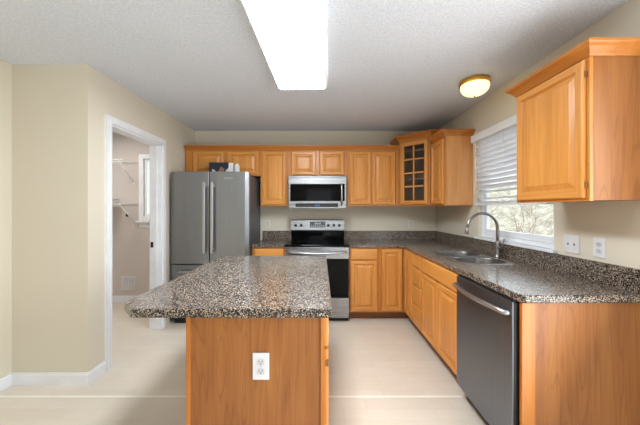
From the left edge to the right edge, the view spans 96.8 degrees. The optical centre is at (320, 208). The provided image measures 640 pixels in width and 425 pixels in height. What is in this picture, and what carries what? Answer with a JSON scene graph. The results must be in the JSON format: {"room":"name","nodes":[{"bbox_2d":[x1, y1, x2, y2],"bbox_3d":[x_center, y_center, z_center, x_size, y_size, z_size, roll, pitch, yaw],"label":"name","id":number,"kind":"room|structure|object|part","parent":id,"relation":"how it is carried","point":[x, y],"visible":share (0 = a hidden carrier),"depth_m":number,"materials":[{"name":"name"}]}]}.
{"room":"kitchen","nodes":[
{"label":"kitchen","id":0,"kind":"room"},
{"bbox_2d":[0,59,11,377],"bbox_3d":[-2.420,0.118,-0.456,0.120,2.440,5.488,0,0,0],"label":"wall","id":1,"kind":"structure","parent":0,"point":[5,68],"depth_m":2.12,"materials":[{"name":"beige paint"}]},
{"bbox_2d":[0,373,11,391],"bbox_3d":[-2.353,1.293,-0.463,0.013,0.090,5.235,0,0,0],"label":"baseboard","id":2,"kind":"structure","parent":1,"relation":"attached to","point":[6,381],"depth_m":2.12,"materials":[{"name":"white paint"}]},
{"bbox_2d":[0,396,461,396],"bbox_3d":[-0.671,1.337,2.025,3.352,0.002,0.014,0,0,0],"label":"trim","id":3,"kind":"structure","parent":1,"relation":"attached to","point":[0,396],"depth_m":2.02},
{"bbox_2d":[12,65,194,371],"bbox_3d":[-2.070,0.118,3.091,0.580,2.440,1.845,0,0,0],"label":"wall","id":4,"kind":"structure","parent":0,"point":[59,111],"depth_m":2.17,"materials":[{"name":"beige paint"}]},
{"bbox_2d":[11,361,105,384],"bbox_3d":[-2.063,1.293,2.245,0.593,0.090,0.181,0,0,0],"label":"baseboard","id":5,"kind":"structure","parent":4,"relation":"attached to","point":[18,378],"depth_m":2.15,"materials":[{"name":"white paint"}]},
{"bbox_2d":[105,114,165,371],"bbox_3d":[-1.840,0.278,2.787,0.162,2.120,0.897,0,0,0],"label":"door frame","id":6,"kind":"structure","parent":4,"relation":"in","point":[157,145],"depth_m":3.15,"materials":[{"name":"white paint"}]},
{"bbox_2d":[112,296,136,301],"bbox_3d":[-2.750,1.293,4.083,1.700,0.090,0.013,0,0,0],"label":"baseboard","id":7,"kind":"structure","parent":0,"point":[114,298],"depth_m":4.08,"materials":[{"name":"white paint"}]},
{"bbox_2d":[112,132,148,295],"bbox_3d":[-2.800,0.118,3.209,1.800,2.440,1.962,0,0,0],"label":"wall","id":8,"kind":"structure","parent":0,"point":[130,243],"depth_m":4.09,"materials":[{"name":"paint"}]},
{"bbox_2d":[112,159,135,184],"bbox_3d":[-3.105,-0.505,3.916,0.970,0.317,0.348,0,0,0],"label":"wire shelf","id":9,"kind":"object","parent":8,"relation":"attached to","point":[114,160],"visible":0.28,"depth_m":3.90,"materials":[{"name":"white metal"}]},
{"bbox_2d":[112,203,138,225],"bbox_3d":[-3.105,0.085,3.916,0.970,0.317,0.348,0,0,0],"label":"wire shelf","id":10,"kind":"object","parent":8,"relation":"attached to","point":[113,204],"visible":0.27,"depth_m":3.95,"materials":[{"name":"white metal"}]},
{"bbox_2d":[112,198,118,202],"bbox_3d":[-3.020,-0.116,3.910,0.340,0.082,0.220,0,0,0],"label":"folded cloth","id":11,"kind":"object","parent":10,"relation":"on","point":[114,200],"visible":0.16,"depth_m":3.94,"materials":[{"name":"white fabric"}]},
{"bbox_2d":[124,212,131,218],"bbox_3d":[-2.775,0.093,4.085,0.110,0.110,0.010,0,0,0],"label":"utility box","id":12,"kind":"object","parent":8,"relation":"attached to","point":[126,216],"visible":0.83,"depth_m":4.08,"materials":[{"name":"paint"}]},
{"bbox_2d":[122,277,134,289],"bbox_3d":[-2.770,1.068,4.083,0.190,0.190,0.012,0,0,0],"label":"air vent","id":13,"kind":"object","parent":8,"relation":"in","point":[128,283],"visible":1,"depth_m":4.08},
{"bbox_2d":[136,154,148,227],"bbox_3d":[-2.300,-0.260,4.100,0.680,1.055,0.120,0,0,0],"label":"window","id":14,"kind":"structure","parent":8,"relation":"in","point":[143,221],"depth_m":4.07,"materials":[{"name":"white paint"}]},
{"bbox_3d":[-2.300,0.218,4.065,0.680,0.099,0.050,0,0,0],"label":"sill","id":15,"kind":"part","parent":14,"relation":"part of","materials":[{"name":"white paint"}]},
{"bbox_3d":[-2.300,-0.309,4.130,0.498,0.823,0.060,0,0,0],"label":"sash","id":16,"kind":"part","parent":14,"relation":"part of","materials":[{"name":"white plastic"}]},
{"bbox_2d":[0,302,486,424],"bbox_3d":[-0.988,1.368,0.445,5.225,0.060,7.290,0,0,0],"label":"floor","id":17,"kind":"structure","parent":0,"point":[368,356],"depth_m":2.14,"materials":[{"name":"tile"}]},
{"bbox_2d":[171,172,259,322],"bbox_3d":[-1.284,0.452,3.559,0.904,1.765,0.726,0,0,0],"label":"refrigerator","id":18,"kind":"object","parent":17,"relation":"on","point":[214,215],"visible":0.74,"depth_m":3.27,"materials":[{"name":"metal"}]},
{"bbox_3d":[-1.284,0.950,3.301,0.904,0.607,0.078,0,0,0],"label":"freezer drawer","id":19,"kind":"part","parent":18,"relation":"part of","materials":[{"name":"metal"}]},
{"bbox_3d":[-1.512,0.101,3.301,0.448,1.064,0.078,0,0,0],"label":"door","id":20,"kind":"part","parent":18,"relation":"part of","materials":[{"name":"metal"}]},
{"bbox_3d":[-1.329,0.098,3.242,0.034,0.810,0.064,0,0,0],"label":"handle","id":21,"kind":"part","parent":18,"relation":"part of","materials":[{"name":"metal"}]},
{"bbox_3d":[-1.239,0.098,3.242,0.034,0.810,0.064,0,0,0],"label":"handle","id":22,"kind":"part","parent":18,"relation":"part of","materials":[{"name":"metal"}]},
{"bbox_2d":[209,162,233,171],"bbox_3d":[-1.252,-0.491,3.578,0.300,0.185,0.036,0,0,-4],"label":"book","id":23,"kind":"object","parent":18,"relation":"on","point":[213,166],"visible":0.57,"depth_m":3.56,"materials":[{"name":"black paper"}]},
{"bbox_3d":[-1.056,0.101,3.301,0.448,1.064,0.078,0,0,0],"label":"door","id":24,"kind":"part","parent":18,"relation":"part of","materials":[{"name":"metal"}]},
{"bbox_2d":[234,164,239,171],"bbox_3d":[-1.055,-0.482,3.570,0.068,0.168,0.068,0,0,0],"label":"canister","id":25,"kind":"object","parent":18,"relation":"on","point":[236,167],"visible":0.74,"depth_m":3.55,"materials":[{"name":"white ceramic"}]},
{"bbox_2d":[186,318,328,424],"bbox_3d":[-0.277,0.900,1.893,0.622,0.874,1.315,0,0,0],"label":"base cabinet","id":26,"kind":"object","parent":17,"relation":"on","point":[221,389],"visible":0.6,"depth_m":1.24,"materials":[{"name":"brown wood"}]},
{"bbox_3d":[-0.579,0.900,1.250,0.018,0.874,0.030,0,0,0],"label":"corner trim","id":27,"kind":"part","parent":26,"relation":"part of","materials":[{"name":"brown wood"}]},
{"bbox_2d":[124,256,331,317],"bbox_3d":[-0.424,0.444,1.895,0.942,0.039,1.380,0,0,0],"label":"countertop","id":28,"kind":"structure","parent":26,"relation":"on","point":[227,286],"depth_m":1.44,"materials":[{"name":"stone"}]},
{"bbox_2d":[253,353,268,379],"bbox_3d":[-0.262,0.685,1.236,0.072,0.117,0.009,0,0,0],"label":"wall outlet","id":29,"kind":"object","parent":26,"relation":"attached to","point":[260,360],"visible":1,"depth_m":1.23,"materials":[{"name":"plastic"}]},
{"bbox_2d":[257,359,264,365],"bbox_3d":[-0.262,0.665,1.234,0.034,0.028,0.003,0,0,0],"label":"receptacle","id":30,"kind":"object","parent":29,"relation":"attached to","point":[260,362],"depth_m":1.23,"materials":[{"name":"white plastic"}]},
{"bbox_2d":[257,368,264,374],"bbox_3d":[-0.262,0.705,1.234,0.034,0.028,0.003,0,0,0],"label":"receptacle","id":31,"kind":"object","parent":29,"relation":"attached to","point":[260,371],"depth_m":1.23,"materials":[{"name":"white plastic"}]},
{"bbox_3d":[0.004,0.851,1.908,0.019,0.774,1.284,0,0,0],"label":"frame","id":32,"kind":"part","parent":26,"relation":"part of","materials":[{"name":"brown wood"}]},
{"bbox_3d":[0.006,0.900,1.250,0.016,0.874,0.030,0,0,0],"label":"corner trim","id":33,"kind":"part","parent":26,"relation":"part of","materials":[{"name":"brown wood"}]},
{"bbox_3d":[0.025,0.546,1.482,0.019,0.140,0.410,0,0,0],"label":"drawer","id":34,"kind":"part","parent":26,"relation":"part of","materials":[{"name":"brown wood"}]},
{"bbox_3d":[0.025,0.926,1.482,0.019,0.588,0.410,0,0,0],"label":"door","id":35,"kind":"part","parent":26,"relation":"part of","materials":[{"name":"brown wood"}]},
{"bbox_2d":[252,248,284,255],"bbox_3d":[-0.624,0.902,3.690,0.396,0.872,0.620,0,0,0],"label":"base cabinet","id":36,"kind":"object","parent":17,"relation":"on","point":[255,251],"visible":0.12,"depth_m":3.38,"materials":[{"name":"brown wood"}]},
{"bbox_2d":[252,231,290,247],"bbox_3d":[-0.625,0.385,3.693,0.394,0.156,0.637,0,0,0],"label":"countertop","id":37,"kind":"structure","parent":36,"relation":"on","point":[271,239],"depth_m":3.95,"materials":[{"name":"stone"}]},
{"bbox_2d":[285,220,348,319],"bbox_3d":[-0.045,0.743,3.639,0.758,1.189,0.723,0,0,0],"label":"range","id":38,"kind":"object","parent":17,"relation":"on","point":[308,237],"visible":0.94,"depth_m":3.34,"materials":[{"name":"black metal"}]},
{"bbox_3d":[-0.045,0.744,3.365,0.754,0.588,0.046,0,0,0],"label":"oven door","id":39,"kind":"part","parent":38,"relation":"part of","materials":[{"name":"metal"}]},
{"bbox_3d":[-0.045,0.513,3.311,0.696,0.040,0.069,0,0,0],"label":"handle","id":40,"kind":"part","parent":38,"relation":"part of","materials":[{"name":"metal"}]},
{"bbox_2d":[285,240,348,246],"bbox_3d":[-0.045,0.431,3.615,0.758,0.023,0.580,0,0,0],"label":"cooktop","id":41,"kind":"object","parent":38,"relation":"in","point":[291,243],"depth_m":3.45,"materials":[{"name":"black glass"}]},
{"bbox_3d":[-0.045,1.167,3.366,0.754,0.233,0.044,0,0,0],"label":"storage drawer","id":42,"kind":"part","parent":38,"relation":"part of","materials":[{"name":"metal"}]},
{"bbox_2d":[349,248,378,317],"bbox_3d":[0.518,0.902,3.690,0.351,0.872,0.620,0,0,0],"label":"base cabinet","id":43,"kind":"object","parent":17,"relation":"on","point":[363,262],"visible":0.85,"depth_m":3.38,"materials":[{"name":"brown wood"}]},
{"bbox_3d":[0.515,0.539,3.389,0.318,0.127,0.019,0,0,0],"label":"drawer","id":44,"kind":"part","parent":43,"relation":"part of","materials":[{"name":"brown wood"}]},
{"bbox_3d":[0.515,0.918,3.389,0.318,0.604,0.019,0,0,0],"label":"door","id":45,"kind":"part","parent":43,"relation":"part of","materials":[{"name":"brown wood"}]},
{"bbox_3d":[0.515,0.918,3.389,0.217,0.503,0.016,0,0,0],"label":"panel","id":46,"kind":"part","parent":43,"relation":"part of","materials":[{"name":"brown wood"}]},
{"bbox_2d":[378,248,420,331],"bbox_3d":[0.896,0.902,3.540,0.402,0.872,0.920,0,0,0],"label":"base cabinet","id":47,"kind":"object","parent":17,"relation":"on","point":[396,283],"visible":0.84,"depth_m":3.38,"materials":[{"name":"brown wood"}]},
{"bbox_3d":[0.851,0.852,3.409,0.311,0.772,0.019,0,0,0],"label":"frame","id":48,"kind":"part","parent":47,"relation":"part of","materials":[{"name":"brown wood"}]},
{"bbox_3d":[0.849,0.848,3.389,0.243,0.744,0.019,0,0,0],"label":"door","id":49,"kind":"part","parent":47,"relation":"part of","materials":[{"name":"brown wood"}]},
{"bbox_3d":[0.849,0.848,3.389,0.142,0.643,0.016,0,0,0],"label":"panel","id":50,"kind":"part","parent":47,"relation":"part of","materials":[{"name":"brown wood"}]},
{"bbox_3d":[0.997,0.848,3.239,0.016,0.643,0.179,0,0,0],"label":"panel","id":51,"kind":"part","parent":47,"relation":"part of","materials":[{"name":"brown wood"}]},
{"bbox_3d":[0.997,0.848,3.239,0.019,0.744,0.280,0,0,0],"label":"panel","id":52,"kind":"part","parent":47,"relation":"part of","materials":[{"name":"brown wood"}]},
{"bbox_2d":[413,253,429,342],"bbox_3d":[1.297,0.902,2.946,0.620,0.872,0.262,0,0,0],"label":"base cabinet","id":53,"kind":"object","parent":17,"relation":"on","point":[417,259],"visible":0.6,"depth_m":2.90,"materials":[{"name":"brown wood"}]},
{"bbox_3d":[0.997,1.114,2.946,0.019,0.212,0.235,0,0,0],"label":"drawer","id":54,"kind":"part","parent":53,"relation":"part of","materials":[{"name":"brown wood"}]},
{"bbox_3d":[0.997,0.903,2.946,0.019,0.190,0.235,0,0,0],"label":"drawer","id":55,"kind":"part","parent":53,"relation":"part of","materials":[{"name":"brown wood"}]},
{"bbox_3d":[0.997,0.708,2.946,0.019,0.180,0.235,0,0,0],"label":"drawer","id":56,"kind":"part","parent":53,"relation":"part of","materials":[{"name":"brown wood"}]},
{"bbox_3d":[0.997,0.542,2.946,0.019,0.132,0.235,0,0,0],"label":"drawer","id":57,"kind":"part","parent":53,"relation":"part of","materials":[{"name":"brown wood"}]},
{"bbox_2d":[422,257,457,375],"bbox_3d":[1.297,0.902,2.422,0.620,0.872,0.782,0,0,0],"label":"base cabinet","id":58,"kind":"object","parent":17,"relation":"on","point":[439,296],"visible":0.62,"depth_m":2.37,"materials":[{"name":"brown wood"}]},
{"bbox_3d":[0.996,0.922,2.613,0.016,0.494,0.270,0,0,0],"label":"panel","id":59,"kind":"part","parent":58,"relation":"part of","materials":[{"name":"brown wood"}]},
{"bbox_3d":[0.997,0.922,2.613,0.019,0.595,0.370,0,0,0],"label":"door","id":60,"kind":"part","parent":58,"relation":"part of","materials":[{"name":"brown wood"}]},
{"bbox_3d":[0.997,0.544,2.422,0.019,0.137,0.751,0,0,0],"label":"drawer","id":61,"kind":"part","parent":58,"relation":"part of","materials":[{"name":"brown wood"}]},
{"bbox_3d":[1.016,0.852,2.422,0.019,0.772,0.782,0,0,0],"label":"frame","id":62,"kind":"part","parent":58,"relation":"part of","materials":[{"name":"brown wood"}]},
{"bbox_3d":[0.997,0.922,2.232,0.019,0.595,0.370,0,0,0],"label":"door","id":63,"kind":"part","parent":58,"relation":"part of","materials":[{"name":"brown wood"}]},
{"bbox_3d":[0.996,0.922,2.232,0.016,0.494,0.270,0,0,0],"label":"panel","id":64,"kind":"part","parent":58,"relation":"part of","materials":[{"name":"brown wood"}]},
{"bbox_2d":[345,231,639,302],"bbox_3d":[0.981,0.385,2.702,1.286,0.156,2.620,0,0,0],"label":"countertop","id":65,"kind":"structure","parent":58,"relation":"on","point":[536,276],"depth_m":1.85,"materials":[{"name":"stone"}]},
{"bbox_2d":[430,250,514,264],"bbox_3d":[1.298,0.515,2.527,0.405,0.190,0.755,0,0,0],"label":"sink","id":66,"kind":"object","parent":65,"relation":"in","point":[467,257],"visible":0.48,"depth_m":2.50,"materials":[{"name":"metal"}]},
{"bbox_2d":[435,250,479,255],"bbox_3d":[1.298,0.515,2.714,0.357,0.190,0.334,0,0,0],"label":"basin","id":67,"kind":"object","parent":66,"relation":"in","point":[441,252],"depth_m":2.87,"materials":[{"name":"silver metal"}]},
{"bbox_2d":[453,257,506,263],"bbox_3d":[1.298,0.515,2.341,0.357,0.190,0.334,0,0,0],"label":"basin","id":68,"kind":"object","parent":66,"relation":"in","point":[465,260],"depth_m":2.48,"materials":[{"name":"silver metal"}]},
{"bbox_2d":[464,212,504,257],"bbox_3d":[1.419,0.225,2.482,0.327,0.398,0.092,0,0,0],"label":"faucet","id":69,"kind":"object","parent":65,"relation":"on","point":[498,247],"visible":1,"depth_m":2.48,"materials":[{"name":"silver metal"}]},
{"bbox_3d":[1.418,0.154,2.490,0.299,0.258,0.027,0,0,-4],"label":"spout","id":70,"kind":"part","parent":69,"relation":"part of","materials":[{"name":"silver metal"}]},
{"bbox_3d":[1.562,0.305,2.462,0.042,0.095,0.052,0,0,0],"label":"handle","id":71,"kind":"part","parent":69,"relation":"part of","materials":[{"name":"silver metal"}]},
{"bbox_2d":[452,274,518,424],"bbox_3d":[1.228,0.899,1.726,0.665,0.870,0.588,0,0,0],"label":"dishwasher","id":72,"kind":"object","parent":17,"relation":"on","point":[487,319],"visible":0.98,"depth_m":1.63,"materials":[{"name":"grey metal"}]},
{"bbox_3d":[1.045,1.286,1.726,0.030,0.096,0.564,0,0,0],"label":"kick plate","id":73,"kind":"part","parent":72,"relation":"part of","materials":[{"name":"black plastic"}]},
{"bbox_3d":[0.931,0.529,1.726,0.072,0.028,0.574,0,0,0],"label":"handle","id":74,"kind":"part","parent":72,"relation":"part of","materials":[{"name":"metal"}]},
{"bbox_2d":[519,302,639,424],"bbox_3d":[1.309,0.901,1.415,0.628,0.871,0.020,0,0,0],"label":"end panel","id":75,"kind":"object","parent":17,"relation":"on","point":[579,363],"visible":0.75,"depth_m":1.41,"materials":[{"name":"brown wood"}]},
{"bbox_2d":[184,145,399,150],"bbox_3d":[-0.375,-0.791,3.683,2.780,0.063,0.048,0,0,0],"label":"crown molding","id":76,"kind":"structure","parent":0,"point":[187,147],"depth_m":3.68,"materials":[{"name":"brown wood"}]},
{"bbox_2d":[0,0,627,130],"bbox_3d":[-0.978,-1.142,0.495,5.445,0.080,7.390,0,0,0],"label":"ceiling","id":77,"kind":"structure","parent":0,"point":[393,65],"depth_m":2.00,"materials":[{"name":"paint"}]},
{"bbox_2d":[241,0,327,88],"bbox_3d":[-0.175,-1.056,1.800,0.424,0.092,1.240,0,0,2],"label":"fluorescent light","id":78,"kind":"object","parent":77,"relation":"attached to","point":[291,35],"visible":1,"depth_m":1.68,"materials":[{"name":"white paint"}]},
{"bbox_2d":[459,75,490,96],"bbox_3d":[1.318,-1.029,2.435,0.246,0.144,0.246,0,0,0],"label":"dome light","id":79,"kind":"object","parent":77,"relation":"attached to","point":[476,85],"visible":1,"depth_m":2.36,"materials":[{"name":"white glass"}]},
{"bbox_2d":[195,131,435,239],"bbox_3d":[-0.077,0.118,4.073,3.645,2.440,0.120,0,0,0],"label":"wall","id":80,"kind":"structure","parent":0,"point":[357,218],"depth_m":4.01,"materials":[{"name":"beige paint"}]},
{"bbox_2d":[186,151,260,177],"bbox_3d":[-1.278,-0.605,3.849,0.974,0.350,0.323,0,0,0],"label":"upper cabinet","id":81,"kind":"object","parent":80,"relation":"attached to","point":[196,161],"visible":0.7,"depth_m":3.69,"materials":[{"name":"brown wood"}]},
{"bbox_3d":[-1.467,-0.599,3.697,0.400,0.303,0.019,0,0,0],"label":"door","id":82,"kind":"part","parent":81,"relation":"part of","materials":[{"name":"brown wood"}]},
{"bbox_3d":[-1.467,-0.599,3.697,0.299,0.202,0.016,0,0,0],"label":"panel","id":83,"kind":"part","parent":81,"relation":"part of","materials":[{"name":"brown wood"}]},
{"bbox_3d":[-1.018,-0.599,3.697,0.410,0.303,0.019,0,0,0],"label":"door","id":84,"kind":"part","parent":81,"relation":"part of","materials":[{"name":"brown wood"}]},
{"bbox_3d":[-1.018,-0.599,3.697,0.309,0.202,0.016,0,0,0],"label":"panel","id":85,"kind":"part","parent":81,"relation":"part of","materials":[{"name":"brown wood"}]},
{"bbox_2d":[265,220,269,227],"bbox_3d":[-0.755,0.213,4.008,0.072,0.117,0.009,0,0,0],"label":"wall outlet","id":86,"kind":"object","parent":80,"relation":"attached to","point":[267,222],"visible":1,"depth_m":4.01,"materials":[{"name":"plastic"}]},
{"bbox_2d":[261,151,287,205],"bbox_3d":[-0.610,-0.410,3.849,0.358,0.740,0.323,0,0,0],"label":"upper cabinet","id":87,"kind":"object","parent":80,"relation":"attached to","point":[274,164],"visible":0.98,"depth_m":3.69,"materials":[{"name":"brown wood"}]},
{"bbox_3d":[-0.610,-0.404,3.697,0.208,0.592,0.016,0,0,0],"label":"panel","id":88,"kind":"part","parent":87,"relation":"part of","materials":[{"name":"brown wood"}]},
{"bbox_2d":[263,231,290,238],"bbox_3d":[-0.625,0.365,4.002,0.394,0.116,0.019,0,0,0],"label":"backsplash","id":89,"kind":"structure","parent":80,"relation":"attached to","point":[266,234],"depth_m":3.99,"materials":[{"name":"stone"}]},
{"bbox_2d":[288,151,346,175],"bbox_3d":[-0.045,-0.602,3.849,0.767,0.356,0.323,0,0,0],"label":"upper cabinet","id":90,"kind":"object","parent":80,"relation":"attached to","point":[300,163],"visible":0.79,"depth_m":3.69,"materials":[{"name":"brown wood"}]},
{"bbox_3d":[-0.229,-0.596,3.697,0.316,0.309,0.019,0,0,0],"label":"door","id":91,"kind":"part","parent":90,"relation":"part of","materials":[{"name":"brown wood"}]},
{"bbox_3d":[-0.229,-0.596,3.697,0.215,0.208,0.016,0,0,0],"label":"panel","id":92,"kind":"part","parent":90,"relation":"part of","materials":[{"name":"brown wood"}]},
{"bbox_2d":[288,176,346,208],"bbox_3d":[-0.045,-0.213,3.776,0.738,0.417,0.464,0,0,0],"label":"microwave","id":93,"kind":"object","parent":90,"relation":"attached to","point":[304,192],"visible":1,"depth_m":3.60,"materials":[{"name":"metal"}]},
{"bbox_3d":[-0.053,-0.049,3.599,0.540,0.048,0.005,0,0,0],"label":"control panel","id":94,"kind":"part","parent":93,"relation":"part of","materials":[{"name":"black plastic"}]},
{"bbox_3d":[0.260,-0.183,3.574,0.022,0.273,0.061,0,0,0],"label":"handle","id":95,"kind":"part","parent":93,"relation":"part of","materials":[{"name":"metal"}]},
{"bbox_3d":[0.141,-0.596,3.697,0.316,0.309,0.019,0,0,0],"label":"door","id":96,"kind":"part","parent":90,"relation":"part of","materials":[{"name":"brown wood"}]},
{"bbox_3d":[0.141,-0.596,3.697,0.215,0.208,0.016,0,0,0],"label":"panel","id":97,"kind":"part","parent":90,"relation":"part of","materials":[{"name":"brown wood"}]},
{"bbox_2d":[347,151,398,205],"bbox_3d":[0.677,-0.410,3.849,0.673,0.740,0.323,0,0,0],"label":"upper cabinet","id":98,"kind":"object","parent":80,"relation":"attached to","point":[372,176],"visible":0.94,"depth_m":3.69,"materials":[{"name":"brown wood"}]},
{"bbox_3d":[0.512,-0.404,3.697,0.276,0.693,0.019,0,0,0],"label":"door","id":99,"kind":"part","parent":98,"relation":"part of","materials":[{"name":"brown wood"}]},
{"bbox_3d":[0.512,-0.404,3.697,0.175,0.592,0.016,0,0,0],"label":"panel","id":100,"kind":"part","parent":98,"relation":"part of","materials":[{"name":"brown wood"}]},
{"bbox_3d":[0.818,-0.404,3.697,0.304,0.693,0.019,0,0,0],"label":"door","id":101,"kind":"part","parent":98,"relation":"part of","materials":[{"name":"brown wood"}]},
{"bbox_3d":[0.818,-0.404,3.697,0.203,0.592,0.016,0,0,0],"label":"panel","id":102,"kind":"part","parent":98,"relation":"part of","materials":[{"name":"brown wood"}]},
{"bbox_2d":[408,220,412,227],"bbox_3d":[1.265,0.213,4.008,0.072,0.117,0.009,0,0,0],"label":"wall outlet","id":103,"kind":"object","parent":80,"relation":"attached to","point":[410,222],"visible":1,"depth_m":4.01,"materials":[{"name":"plastic"}]},
{"bbox_2d":[390,129,440,205],"bbox_3d":[1.296,-0.491,3.683,0.655,0.902,0.656,0,0,0],"label":"upper cabinet","id":104,"kind":"object","parent":80,"relation":"attached to","point":[415,148],"visible":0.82,"depth_m":3.64,"materials":[{"name":"brown wood"}]},
{"bbox_2d":[405,148,423,156],"bbox_3d":[1.319,-0.738,3.707,0.567,0.016,0.568,0,0,0],"label":"shelf","id":105,"kind":"object","parent":104,"relation":"attached to","point":[418,152],"depth_m":3.74,"materials":[{"name":"brown wood"}]},
{"bbox_2d":[405,178,423,182],"bbox_3d":[1.319,-0.378,3.707,0.567,0.016,0.568,0,0,0],"label":"shelf","id":106,"kind":"object","parent":104,"relation":"attached to","point":[417,180],"depth_m":3.69,"materials":[{"name":"brown wood"}]},
{"bbox_3d":[1.160,-0.453,3.548,0.019,0.789,0.363,0,0,-45],"label":"door","id":107,"kind":"part","parent":104,"relation":"part of","materials":[{"name":"brown wood"}]},
{"bbox_3d":[1.174,-0.464,3.562,0.407,0.847,0.018,0,0,45],"label":"frame","id":108,"kind":"part","parent":104,"relation":"part of","materials":[{"name":"brown wood"}]},
{"bbox_3d":[1.227,-0.908,3.614,0.925,0.067,0.262,0,0,45],"label":"crown","id":109,"kind":"part","parent":104,"relation":"part of","materials":[{"name":"brown wood"}]},
{"bbox_2d":[436,0,639,268],"bbox_3d":[1.685,0.118,0.406,0.120,2.440,7.213,0,0,0],"label":"wall","id":110,"kind":"structure","parent":0,"point":[618,222],"depth_m":1.78,"materials":[{"name":"beige paint"}]},
{"bbox_2d":[429,129,474,205],"bbox_3d":[1.448,-0.439,3.193,0.351,0.807,0.418,0,0,0],"label":"upper cabinet","id":111,"kind":"object","parent":110,"relation":"attached to","point":[451,149],"visible":0.99,"depth_m":3.03,"materials":[{"name":"brown wood"}]},
{"bbox_3d":[1.310,-0.406,3.211,0.016,0.602,0.223,0,0,0],"label":"panel","id":112,"kind":"part","parent":111,"relation":"part of","materials":[{"name":"brown wood"}]},
{"bbox_3d":[1.310,-0.406,3.211,0.019,0.703,0.324,0,0,0],"label":"door","id":113,"kind":"part","parent":111,"relation":"part of","materials":[{"name":"brown wood"}]},
{"bbox_3d":[1.330,-0.411,3.217,0.019,0.752,0.369,0,0,0],"label":"frame","id":114,"kind":"part","parent":111,"relation":"part of","materials":[{"name":"brown wood"}]},
{"bbox_3d":[1.447,-0.810,3.167,0.350,0.063,0.366,0,0,0],"label":"crown","id":115,"kind":"part","parent":111,"relation":"part of","materials":[{"name":"brown wood"}]},
{"bbox_2d":[474,170,556,252],"bbox_3d":[1.653,-0.216,2.455,0.123,1.042,1.010,0,0,0],"label":"window","id":116,"kind":"structure","parent":110,"relation":"in","point":[544,243],"depth_m":2.40,"materials":[{"name":"white plastic"}]},
{"bbox_2d":[471,114,552,205],"bbox_3d":[1.591,-0.394,2.460,0.070,0.720,0.984,0,0,0],"label":"window blind","id":117,"kind":"object","parent":116,"relation":"attached to","point":[497,144],"visible":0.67,"depth_m":2.56,"materials":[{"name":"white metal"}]},
{"bbox_3d":[1.600,-0.044,2.455,0.048,0.020,0.938,0,0,0],"label":"rail","id":118,"kind":"part","parent":117,"relation":"part of","materials":[{"name":"white plastic"}]},
{"bbox_3d":[1.623,0.293,2.455,0.062,0.024,1.010,0,0,0],"label":"sill","id":119,"kind":"part","parent":116,"relation":"part of","materials":[{"name":"white plastic"}]},
{"bbox_3d":[1.688,0.004,2.455,0.035,0.492,0.884,0,0,0],"label":"sash","id":120,"kind":"part","parent":116,"relation":"part of","materials":[{"name":"white plastic"}]},
{"bbox_2d":[564,234,579,253],"bbox_3d":[1.615,0.226,1.838,0.018,0.117,0.116,0,0,0],"label":"light switch","id":121,"kind":"object","parent":110,"relation":"attached to","point":[571,242],"visible":1,"depth_m":1.83,"materials":[{"name":"plastic"}]},
{"bbox_2d":[505,37,639,202],"bbox_3d":[1.448,-0.427,1.653,0.351,0.774,0.614,0,0,0],"label":"upper cabinet","id":122,"kind":"object","parent":110,"relation":"attached to","point":[578,114],"visible":1,"depth_m":1.41,"materials":[{"name":"brown wood"}]},
{"bbox_3d":[1.310,-0.400,1.653,0.016,0.588,0.380,0,0,0],"label":"panel","id":123,"kind":"part","parent":122,"relation":"part of","materials":[{"name":"brown wood"}]},
{"bbox_3d":[1.310,-0.400,1.653,0.019,0.689,0.481,0,0,0],"label":"door","id":124,"kind":"part","parent":122,"relation":"part of","materials":[{"name":"brown wood"}]},
{"bbox_3d":[1.330,-0.410,1.653,0.019,0.740,0.516,0,0,0],"label":"frame","id":125,"kind":"part","parent":122,"relation":"part of","materials":[{"name":"brown wood"}]},
{"bbox_3d":[1.447,-0.782,1.653,0.350,0.063,0.614,0,0,0],"label":"crown","id":126,"kind":"part","parent":122,"relation":"part of","materials":[{"name":"brown wood"}]},
{"bbox_2d":[593,237,605,258],"bbox_3d":[1.620,0.226,1.654,0.009,0.117,0.072,0,0,0],"label":"wall outlet","id":127,"kind":"object","parent":110,"relation":"attached to","point":[599,244],"visible":1,"depth_m":1.65,"materials":[{"name":"plastic"}]},
{"label":"outside","id":128,"kind":"structure","parent":0,"visible":0},
{"bbox_2d":[490,185,552,235],"bbox_3d":[9.950,-0.343,5.800,16.100,4.061,27.600,0,0,0],"label":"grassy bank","id":129,"kind":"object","parent":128,"point":[501,212],"visible":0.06,"depth_m":11.07,"materials":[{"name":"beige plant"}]},
{"bbox_2d":[496,182,536,212],"bbox_3d":[8.136,-0.758,11.405,2.152,2.116,2.108,0,0,-26],"label":"bare shrub","id":130,"kind":"object","parent":129,"relation":"on","point":[501,182],"visible":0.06,"depth_m":11.26,"materials":[{"name":"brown plant"}]},
{"bbox_2d":[490,193,551,231],"bbox_3d":[5.960,0.411,8.588,2.468,1.980,1.405,0,0,0],"label":"bare shrub","id":131,"kind":"object","parent":129,"relation":"on","point":[521,209],"visible":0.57,"depth_m":8.52,"materials":[{"name":"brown plant"}]},
{"bbox_2d":[507,204,552,235],"bbox_3d":[5.292,0.476,6.453,1.676,1.849,1.959,0,0,42],"label":"bare shrub","id":132,"kind":"object","parent":129,"relation":"on","point":[528,214],"visible":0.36,"depth_m":6.67,"materials":[{"name":"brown plant"}]}
]}

